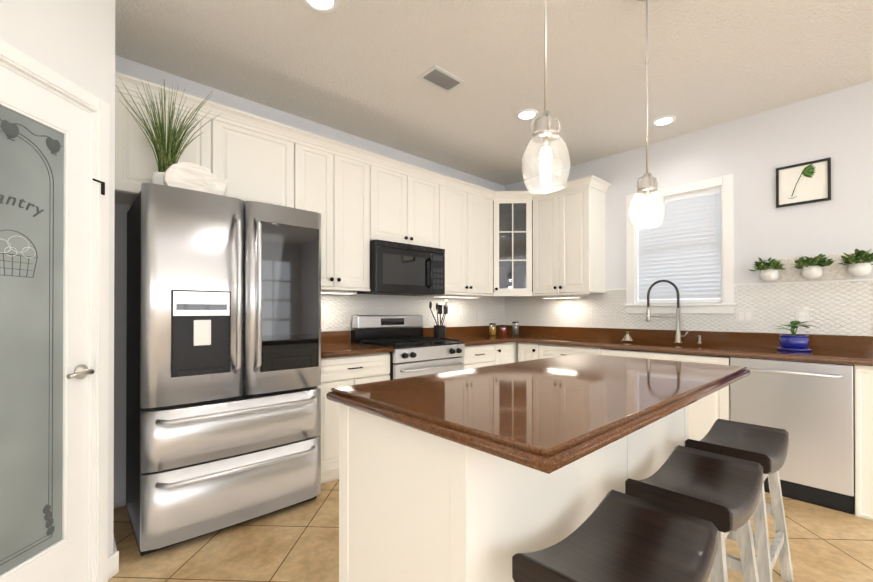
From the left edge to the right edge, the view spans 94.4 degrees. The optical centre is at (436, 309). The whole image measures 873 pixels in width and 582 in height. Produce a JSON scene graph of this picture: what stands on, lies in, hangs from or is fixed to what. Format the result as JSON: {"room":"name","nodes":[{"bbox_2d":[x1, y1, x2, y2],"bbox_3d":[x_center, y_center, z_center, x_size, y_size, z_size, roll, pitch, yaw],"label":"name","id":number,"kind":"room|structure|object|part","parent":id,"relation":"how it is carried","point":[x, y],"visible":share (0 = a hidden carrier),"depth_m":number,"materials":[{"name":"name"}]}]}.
{"room":"kitchen","nodes":[
{"label":"kitchen","id":0,"kind":"room"},
{"bbox_2d":[0,0,114,581],"bbox_3d":[-2.030,-0.179,1.146,1.765,2.740,1.800,0,0,-42],"label":"wall","id":1,"kind":"structure","parent":0,"point":[73,41],"depth_m":1.69,"materials":[{"name":"white paint"}]},
{"bbox_2d":[0,65,93,581],"bbox_3d":[-1.453,0.171,1.413,0.154,2.018,0.610,0,0,3],"label":"pantry door","id":2,"kind":"structure","parent":1,"relation":"in","point":[44,257],"depth_m":1.53,"materials":[{"name":"white wood"}]},
{"bbox_3d":[-1.443,0.256,1.638,0.086,0.060,0.132,0,0,-42],"label":"pantry door handle","id":3,"kind":"part","parent":2,"relation":"part of","materials":[{"name":"silver metal"}]},
{"bbox_2d":[0,39,109,581],"bbox_3d":[-1.524,0.141,1.410,0.134,2.102,0.752,0,0,3],"label":"door frame","id":4,"kind":"structure","parent":1,"relation":"attached to","point":[14,59],"depth_m":1.73,"materials":[{"name":"white wood"}]},
{"bbox_2d":[93,178,104,194],"bbox_3d":[-1.438,-0.524,1.720,0.043,0.055,0.050,0,0,-42],"label":"hook","id":5,"kind":"object","parent":1,"relation":"attached to","point":[102,188],"visible":0.96,"depth_m":1.74,"materials":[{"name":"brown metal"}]},
{"bbox_2d":[108,533,118,579],"bbox_3d":[-1.712,1.148,2.095,0.045,0.095,0.817,0,0,-42],"label":"baseboard","id":6,"kind":"structure","parent":1,"relation":"attached to","point":[113,563],"depth_m":1.79,"materials":[{"name":"white wood"}]},
{"bbox_2d":[113,55,504,507],"bbox_3d":[-1.255,-0.170,3.141,5.800,2.740,0.100,0,0,-42],"label":"wall","id":7,"kind":"structure","parent":0,"point":[145,72],"depth_m":2.54,"materials":[{"name":"white paint"}]},
{"bbox_2d":[115,83,298,208],"bbox_3d":[-1.491,-0.925,2.629,1.017,0.564,0.338,0,0,-42],"label":"upper cabinet","id":8,"kind":"object","parent":7,"relation":"attached to","point":[259,164],"depth_m":2.52,"materials":[{"name":"white paint"}]},
{"bbox_2d":[299,139,370,290],"bbox_3d":[-0.883,-0.689,3.184,0.626,1.032,0.338,0,0,-42],"label":"upper cabinet","id":9,"kind":"object","parent":7,"relation":"attached to","point":[335,184],"depth_m":3.08,"materials":[{"name":"white paint"}]},
{"bbox_2d":[321,290,356,293],"bbox_3d":[-0.894,-0.140,3.153,0.550,0.018,0.130,0,0,-42],"label":"under-cabinet light","id":10,"kind":"object","parent":9,"relation":"attached to","point":[322,291],"depth_m":3.21,"materials":[{"name":"white plastic"}]},
{"bbox_2d":[371,159,438,247],"bbox_3d":[-0.368,-0.884,3.655,0.759,0.636,0.338,0,0,-42],"label":"upper cabinet","id":11,"kind":"object","parent":7,"relation":"attached to","point":[404,204],"depth_m":3.50,"materials":[{"name":"white paint"}]},
{"bbox_2d":[351,239,444,295],"bbox_3d":[-0.326,-0.350,3.607,0.756,0.420,0.459,0,0,-42],"label":"microwave","id":12,"kind":"object","parent":11,"relation":"attached to","point":[397,268],"visible":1,"depth_m":3.43,"materials":[{"name":"black metal"}]},
{"bbox_2d":[321,289,504,342],"bbox_3d":[-0.197,0.069,4.034,2.790,0.470,0.007,0,0,-42],"label":"tile backsplash","id":13,"kind":"structure","parent":7,"relation":"attached to","point":[337,310],"depth_m":3.99,"materials":[{"name":"white tile"}]},
{"bbox_2d":[439,179,502,294],"bbox_3d":[0.240,-0.684,4.182,0.845,1.032,0.381,0,0,-42],"label":"upper cabinet","id":14,"kind":"object","parent":7,"relation":"attached to","point":[466,214],"depth_m":4.05,"materials":[{"name":"white paint"}]},
{"bbox_2d":[433,295,479,297],"bbox_3d":[0.213,-0.135,4.165,0.550,0.018,0.130,0,0,-42],"label":"under-cabinet light","id":15,"kind":"object","parent":14,"relation":"attached to","point":[445,296],"depth_m":4.12,"materials":[{"name":"white plastic"}]},
{"bbox_2d":[495,191,530,290],"bbox_3d":[0.815,-0.711,4.320,0.300,0.973,0.300,0,0,-42],"label":"upper cabinet","id":16,"kind":"object","parent":7,"relation":"attached to","point":[513,243],"depth_m":4.32,"materials":[{"name":"white paint"}]},
{"bbox_2d":[108,479,872,581],"bbox_3d":[1.309,1.217,0.330,5.800,0.060,7.700,0,0,-42],"label":"floor","id":17,"kind":"structure","parent":0,"point":[298,542],"depth_m":2.01,"materials":[{"name":"tile"}]},
{"bbox_2d":[126,183,320,555],"bbox_3d":[-1.273,0.297,2.458,0.915,1.800,0.821,0,0,-42],"label":"fridge","id":18,"kind":"object","parent":17,"relation":"on","point":[223,382],"visible":1,"depth_m":2.13,"materials":[{"name":"silver metal"}]},
{"bbox_2d":[116,77,220,184],"bbox_3d":[-1.383,-0.917,2.152,0.494,0.624,0.337,0,0,-42],"label":"potted plant","id":19,"kind":"object","parent":18,"relation":"on","point":[167,158],"visible":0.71,"depth_m":2.15,"materials":[{"name":"green plant"}]},
{"bbox_2d":[163,162,227,194],"bbox_3d":[-1.259,-0.683,2.124,0.042,0.155,0.300,0,0,40],"label":"ornament","id":20,"kind":"object","parent":18,"relation":"on","point":[190,176],"visible":0.88,"depth_m":2.09,"materials":[{"name":"white ceramic"}]},
{"bbox_2d":[317,353,389,484],"bbox_3d":[-0.787,0.762,3.076,0.625,0.876,0.618,0,0,-42],"label":"base cabinet","id":21,"kind":"object","parent":17,"relation":"on","point":[358,369],"depth_m":2.76,"materials":[{"name":"white paint"}]},
{"bbox_2d":[321,331,392,357],"bbox_3d":[-0.775,0.251,3.065,0.626,0.143,0.653,0,0,-42],"label":"countertop","id":22,"kind":"structure","parent":21,"relation":"on","point":[333,343],"depth_m":3.02,"materials":[{"name":"brown stone"}]},
{"bbox_2d":[351,315,464,379],"bbox_3d":[-0.232,0.624,3.499,0.756,1.155,0.697,0,0,-42],"label":"range","id":23,"kind":"object","parent":17,"relation":"on","point":[415,352],"visible":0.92,"depth_m":3.43,"materials":[{"name":"silver metal"}]},
{"bbox_2d":[462,344,496,368],"bbox_3d":[0.185,0.766,3.964,0.478,0.876,0.618,0,0,-42],"label":"base cabinet","id":24,"kind":"object","parent":17,"relation":"on","point":[476,356],"depth_m":3.75,"materials":[{"name":"white paint"}]},
{"bbox_2d":[423,325,516,345],"bbox_3d":[0.293,0.255,4.042,0.740,0.143,0.653,0,0,-42],"label":"countertop","id":25,"kind":"structure","parent":24,"relation":"on","point":[470,335],"depth_m":4.33,"materials":[{"name":"brown stone"}]},
{"bbox_2d":[429,300,447,337],"bbox_3d":[0.030,0.091,3.987,0.264,0.389,0.138,0,0,-42],"label":"utensil holder","id":26,"kind":"object","parent":25,"relation":"on","point":[440,331],"visible":0.94,"depth_m":3.93,"materials":[{"name":"black"}]},
{"bbox_2d":[489,323,495,334],"bbox_3d":[0.636,0.220,4.583,0.084,0.135,0.083,0,0,-42],"label":"jar","id":27,"kind":"object","parent":25,"relation":"on","point":[492,330],"depth_m":4.55,"materials":[{"name":"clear glass"}]},
{"bbox_2d":[499,325,506,334],"bbox_3d":[0.764,0.232,4.633,0.084,0.115,0.083,0,0,-42],"label":"jar","id":28,"kind":"object","parent":25,"relation":"on","point":[503,330],"depth_m":4.60,"materials":[{"name":"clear glass"}]},
{"bbox_2d":[512,322,518,334],"bbox_3d":[0.906,0.214,4.641,0.084,0.150,0.083,0,0,-42],"label":"jar","id":29,"kind":"object","parent":25,"relation":"on","point":[515,329],"depth_m":4.61,"materials":[{"name":"clear glass"}]},
{"bbox_2d":[497,342,516,364],"bbox_3d":[0.470,0.767,4.224,0.294,0.876,0.618,0,0,-42],"label":"base cabinet","id":30,"kind":"object","parent":17,"relation":"on","point":[506,352],"depth_m":4.02,"materials":[{"name":"white paint"}]},
{"bbox_2d":[339,405,688,581],"bbox_3d":[0.447,0.743,1.641,1.575,0.900,0.595,0,0,-42],"label":"kitchen island","id":31,"kind":"object","parent":17,"relation":"on","point":[483,474],"depth_m":1.09,"materials":[{"name":"white paint"}]},
{"bbox_2d":[326,353,749,480],"bbox_3d":[0.523,0.273,1.550,1.632,0.040,0.817,0,0,-42],"label":"island countertop","id":32,"kind":"structure","parent":31,"relation":"on","point":[546,417],"depth_m":1.14,"materials":[{"name":"brown stone"}]},
{"bbox_2d":[517,342,536,361],"bbox_3d":[1.133,0.767,4.213,0.618,0.876,0.241,0,0,-42],"label":"base cabinet","id":33,"kind":"object","parent":17,"relation":"on","point":[525,351],"depth_m":4.02,"materials":[{"name":"white paint"}]},
{"bbox_2d":[537,344,632,358],"bbox_3d":[1.422,0.766,3.897,0.618,0.876,0.616,0,0,-42],"label":"base cabinet","id":34,"kind":"object","parent":17,"relation":"on","point":[543,350],"depth_m":3.67,"materials":[{"name":"white paint"}]},
{"bbox_2d":[517,325,872,365],"bbox_3d":[1.652,0.353,3.604,0.677,0.343,3.134,0,0,-42],"label":"countertop","id":35,"kind":"structure","parent":34,"relation":"on","point":[845,349],"depth_m":3.20,"materials":[{"name":"brown stone"}]},
{"bbox_2d":[622,331,632,340],"bbox_3d":[1.751,0.241,3.703,0.049,0.087,0.096,0,0,-42],"label":"figurine","id":36,"kind":"object","parent":35,"relation":"on","point":[627,336],"visible":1,"depth_m":3.69,"materials":[{"name":"beige ceramic"}]},
{"bbox_2d":[646,280,687,342],"bbox_3d":[2.015,0.009,3.533,0.132,0.550,0.316,0,0,-42],"label":"faucet","id":37,"kind":"object","parent":35,"relation":"on","point":[678,333],"visible":1,"depth_m":3.50,"materials":[{"name":"silver metal"}]},
{"bbox_2d":[697,335,701,343],"bbox_3d":[2.190,0.248,3.369,0.066,0.070,0.031,0,0,-42],"label":"soap pump","id":38,"kind":"object","parent":35,"relation":"on","point":[699,339],"visible":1,"depth_m":3.37,"materials":[{"name":"silver metal"}]},
{"bbox_2d":[776,320,818,351],"bbox_3d":[2.476,0.177,2.779,0.215,0.206,0.254,0,0,-42],"label":"potted plant","id":39,"kind":"object","parent":35,"relation":"on","point":[796,343],"visible":1,"depth_m":2.74,"materials":[{"name":"blue"}]},
{"bbox_2d":[512,490,717,581],"bbox_3d":[0.434,0.861,0.948,0.470,0.657,0.306,0,0,-42],"label":"stool","id":40,"kind":"object","parent":17,"relation":"on","point":[615,536],"visible":1,"depth_m":0.97,"materials":[{"name":"black wood"}]},
{"bbox_2d":[625,445,762,581],"bbox_3d":[0.869,0.863,1.346,0.470,0.657,0.306,0,0,-42],"label":"stool","id":41,"kind":"object","parent":17,"relation":"on","point":[720,492],"visible":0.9,"depth_m":1.33,"materials":[{"name":"black wood"}]},
{"bbox_2d":[689,385,729,440],"bbox_3d":[1.940,0.871,3.330,0.618,0.661,0.917,0,0,-42],"label":"base cabinet","id":42,"kind":"object","parent":17,"relation":"on","point":[706,412],"depth_m":2.88,"materials":[{"name":"white paint"}]},
{"bbox_2d":[685,419,793,581],"bbox_3d":[1.305,0.865,1.744,0.470,0.657,0.306,0,0,-42],"label":"stool","id":43,"kind":"object","parent":17,"relation":"on","point":[766,447],"visible":0.67,"depth_m":1.74,"materials":[{"name":"black wood"}]},
{"bbox_2d":[730,357,854,513],"bbox_3d":[2.419,0.762,2.742,0.648,0.872,0.591,0,0,-42],"label":"dishwasher","id":44,"kind":"object","parent":17,"relation":"on","point":[809,407],"visible":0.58,"depth_m":2.49,"materials":[{"name":"silver metal"}]},
{"bbox_2d":[115,0,872,185],"bbox_3d":[1.309,-1.583,0.342,5.800,0.060,7.700,0,0,-42],"label":"ceiling","id":45,"kind":"structure","parent":0,"point":[357,68],"depth_m":2.52,"materials":[{"name":"white paint"}]},
{"bbox_2d":[303,0,337,12],"bbox_3d":[-0.577,-1.540,2.005,0.176,0.010,0.176,0,0,-42],"label":"recessed light","id":46,"kind":"object","parent":45,"relation":"in","point":[324,6],"visible":1,"depth_m":2.04,"materials":[{"name":"white plastic"}]},
{"bbox_2d":[417,65,465,93],"bbox_3d":[0.035,-1.536,2.702,0.280,0.011,0.180,0,0,-42],"label":"ceiling vent","id":47,"kind":"object","parent":45,"relation":"in","point":[441,79],"visible":1,"depth_m":2.70,"materials":[{"name":"white metal"}]},
{"bbox_2d":[516,109,537,120],"bbox_3d":[0.714,-1.534,3.186,0.176,0.010,0.176,0,0,-42],"label":"recessed light","id":48,"kind":"object","parent":45,"relation":"in","point":[527,114],"visible":1,"depth_m":3.18,"materials":[{"name":"white plastic"}]},
{"bbox_2d":[522,0,569,193],"bbox_3d":[0.363,-0.976,1.345,0.156,1.144,0.156,0,0,-42],"label":"pendant light","id":49,"kind":"object","parent":45,"relation":"hanging from","point":[546,133],"visible":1,"depth_m":1.33,"materials":[{"name":"glass"}]},
{"bbox_2d":[629,0,665,227],"bbox_3d":[1.008,-0.973,1.934,0.156,1.144,0.156,0,0,-42],"label":"pendant light","id":50,"kind":"object","parent":45,"relation":"hanging from","point":[647,187],"visible":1,"depth_m":1.93,"materials":[{"name":"glass"}]},
{"bbox_2d":[652,116,675,126],"bbox_3d":[1.851,-1.534,3.291,0.176,0.010,0.176,0,0,-42],"label":"recessed light","id":51,"kind":"object","parent":45,"relation":"in","point":[663,121],"visible":1,"depth_m":3.28,"materials":[{"name":"white plastic"}]},
{"bbox_2d":[505,80,872,357],"bbox_3d":[3.412,-0.174,2.259,0.100,2.740,7.500,0,0,-42],"label":"wall","id":52,"kind":"structure","parent":0,"point":[751,153],"depth_m":3.11,"materials":[{"name":"white paint"}]},
{"bbox_2d":[523,179,606,294],"bbox_3d":[1.325,-0.684,4.185,0.381,1.032,0.697,0,0,-42],"label":"upper cabinet","id":53,"kind":"object","parent":52,"relation":"attached to","point":[568,224],"depth_m":4.01,"materials":[{"name":"white paint"}]},
{"bbox_2d":[542,295,580,298],"bbox_3d":[1.302,-0.132,4.219,0.170,0.023,0.360,0,0,-42],"label":"under-cabinet light","id":54,"kind":"object","parent":53,"relation":"attached to","point":[570,296],"depth_m":4.15,"materials":[{"name":"white plastic"}]},
{"bbox_2d":[625,174,735,313],"bbox_3d":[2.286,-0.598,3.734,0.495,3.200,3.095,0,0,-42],"label":"window","id":55,"kind":"structure","parent":52,"relation":"in","point":[726,304],"depth_m":3.48,"materials":[{"name":"white wood"}]},
{"bbox_2d":[637,188,720,303],"bbox_3d":[2.149,-0.535,3.609,0.057,0.948,0.663,0,0,-42],"label":"window blinds","id":56,"kind":"object","parent":55,"relation":"attached to","point":[679,247],"visible":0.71,"depth_m":3.57,"materials":[{"name":"white plastic"}]},
{"bbox_2d":[505,278,872,335],"bbox_3d":[1.887,-0.011,3.841,0.016,0.388,3.104,0,0,-42],"label":"tile backsplash","id":57,"kind":"structure","parent":52,"relation":"attached to","point":[839,307],"depth_m":3.18,"materials":[{"name":"white tile"}]},
{"bbox_2d":[588,309,593,320],"bbox_3d":[1.591,0.053,4.161,0.006,0.114,0.070,0,0,-42],"label":"electrical outlet plate","id":58,"kind":"object","parent":57,"relation":"attached to","point":[590,311],"depth_m":4.16,"materials":[{"name":"white plastic"}]},
{"bbox_2d":[736,309,753,323],"bbox_3d":[2.455,0.052,3.215,0.007,0.114,0.115,0,0,-42],"label":"electrical outlet plate","id":59,"kind":"object","parent":57,"relation":"attached to","point":[747,316],"depth_m":3.21,"materials":[{"name":"white plastic"}]},
{"bbox_2d":[796,309,808,323],"bbox_3d":[2.684,0.050,2.965,0.006,0.114,0.070,0,0,-42],"label":"electrical outlet plate","id":60,"kind":"object","parent":57,"relation":"attached to","point":[802,315],"depth_m":2.96,"materials":[{"name":"white plastic"}]},
{"bbox_2d":[776,157,830,207],"bbox_3d":[2.686,-0.926,2.964,0.022,0.298,0.299,0,0,-42],"label":"picture frame","id":61,"kind":"object","parent":52,"relation":"attached to","point":[804,183],"visible":1,"depth_m":2.96,"materials":[{"name":"black"}]},
{"bbox_2d":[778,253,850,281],"bbox_3d":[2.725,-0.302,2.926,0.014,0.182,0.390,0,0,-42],"label":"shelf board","id":62,"kind":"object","parent":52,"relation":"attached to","point":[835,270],"visible":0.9,"depth_m":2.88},
{"bbox_2d":[749,257,784,280],"bbox_3d":[2.481,-0.307,3.032,0.199,0.183,0.239,0,0,-42],"label":"potted plant","id":63,"kind":"object","parent":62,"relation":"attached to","point":[769,271],"visible":0.98,"depth_m":3.01,"materials":[{"name":"white"}]},
{"bbox_2d":[791,253,833,278],"bbox_3d":[2.649,-0.309,2.849,0.198,0.179,0.236,0,0,-42],"label":"potted plant","id":64,"kind":"object","parent":62,"relation":"attached to","point":[811,269],"visible":1,"depth_m":2.83,"materials":[{"name":"white"}]},
{"bbox_2d":[839,249,872,276],"bbox_3d":[2.809,-0.316,2.671,0.202,0.184,0.227,0,0,-42],"label":"potted plant","id":65,"kind":"object","parent":62,"relation":"attached to","point":[862,267],"visible":1,"depth_m":2.67,"materials":[{"name":"white"}]}
]}

